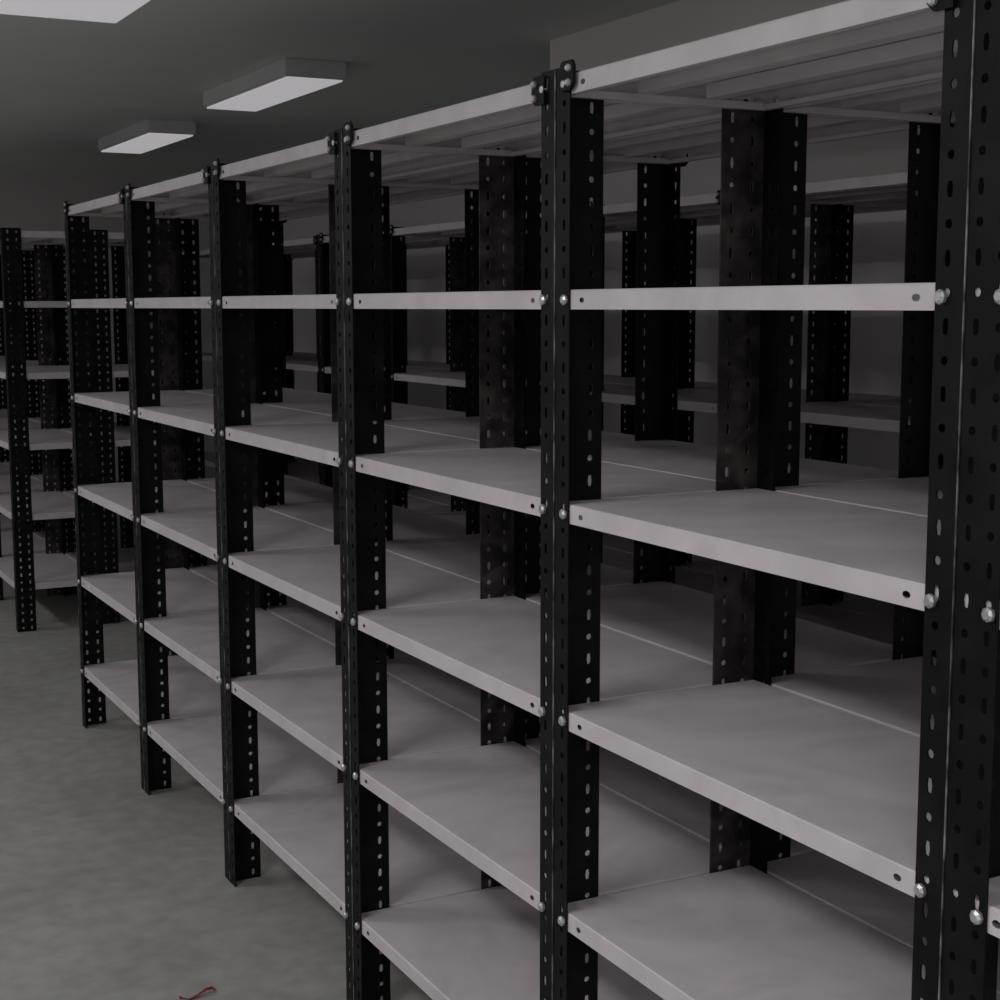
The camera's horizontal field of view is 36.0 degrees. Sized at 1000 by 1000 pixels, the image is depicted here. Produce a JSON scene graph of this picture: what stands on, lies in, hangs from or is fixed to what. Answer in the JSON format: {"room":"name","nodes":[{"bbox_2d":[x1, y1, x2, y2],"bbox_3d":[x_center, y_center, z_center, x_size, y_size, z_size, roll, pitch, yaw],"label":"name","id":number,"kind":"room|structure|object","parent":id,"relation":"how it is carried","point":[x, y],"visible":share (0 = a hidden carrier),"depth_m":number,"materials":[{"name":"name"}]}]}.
{"room":"storage room","nodes":[
{"label":"storage room","id":0,"kind":"room"},
{"bbox_2d":[0,174,217,481],"bbox_3d":[-5.809,-1.001,10.415,8.950,2.545,0.100,-4,8,-27],"label":"wall","id":1,"kind":"structure","parent":0,"point":[27,202],"depth_m":11.60,"materials":[{"name":"paint"}]},
{"bbox_2d":[0,515,432,999],"bbox_3d":[-1.714,1.286,2.824,8.950,0.100,17.750,-4,8,-27],"label":"floor","id":2,"kind":"structure","parent":0,"point":[111,889],"depth_m":4.29,"materials":[{"name":"concrete"}]},
{"bbox_2d":[0,227,178,631],"bbox_3d":[-2.614,-0.497,8.752,0.847,1.952,2.703,-4,8,-27],"label":"metal shelving rack","id":3,"kind":"object","parent":2,"relation":"on","point":[38,533],"visible":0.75,"depth_m":7.97,"materials":[{"name":"black metal"}]},
{"bbox_2d":[179,986,215,999],"bbox_3d":[-0.695,1.136,3.535,0.020,0.015,0.100,7,10,44],"label":"scrap","id":4,"kind":"object","parent":2,"relation":"on","point":[210,987],"visible":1,"depth_m":3.54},
{"bbox_2d":[63,0,999,999],"bbox_3d":[0.034,0.161,3.520,0.847,1.952,5.403,-4,8,-27],"label":"metal shelving rack","id":5,"kind":"object","parent":2,"relation":"on","point":[514,767],"visible":1,"depth_m":2.87,"materials":[{"name":"black metal"}]},
{"bbox_2d":[182,168,918,644],"bbox_3d":[0.256,-0.246,6.737,0.847,1.952,9.003,-4,8,-27],"label":"metal shelving rack","id":6,"kind":"object","parent":2,"relation":"on","point":[830,411],"visible":0.18,"depth_m":5.81,"materials":[{"name":"black metal"}]},
{"bbox_2d":[0,0,679,179],"bbox_3d":[-1.718,-1.339,2.492,8.950,0.100,17.750,-4,8,-27],"label":"ceiling","id":7,"kind":"structure","parent":0,"point":[66,85],"depth_m":6.24,"materials":[{"name":"paint"}]},
{"bbox_2d":[0,0,149,22],"bbox_3d":[-1.225,-1.476,4.276,0.600,0.077,1.100,-4,8,-27],"label":"ceiling light","id":8,"kind":"object","parent":7,"relation":"attached to","point":[107,11],"depth_m":4.64,"materials":[{"name":"white plastic"}]},
{"bbox_2d":[98,119,195,153],"bbox_3d":[-1.972,-2.013,8.536,0.260,0.077,1.100,-4,8,-27],"label":"ceiling light","id":9,"kind":"object","parent":7,"relation":"attached to","point":[146,135],"depth_m":8.26,"materials":[{"name":"white plastic"}]},
{"bbox_2d":[203,57,346,111],"bbox_3d":[-0.982,-1.766,6.575,0.260,0.077,1.100,-4,8,-27],"label":"ceiling light","id":10,"kind":"object","parent":7,"relation":"attached to","point":[285,79],"depth_m":6.34,"materials":[{"name":"white plastic"}]},
{"bbox_2d":[550,0,847,70],"bbox_3d":[3.230,-0.984,1.206,1.210,0.295,10.820,-4,8,-27],"label":"ceiling bulkhead","id":11,"kind":"object","parent":7,"relation":"attached to","point":[680,22],"depth_m":5.00,"materials":[{"name":"grey paint"}]},
{"bbox_2d":[272,128,919,470],"bbox_3d":[2.228,-0.284,4.650,0.100,2.545,17.650,-4,8,-27],"label":"wall","id":12,"kind":"structure","parent":0,"point":[879,238],"depth_m":6.93,"materials":[{"name":"paint"}]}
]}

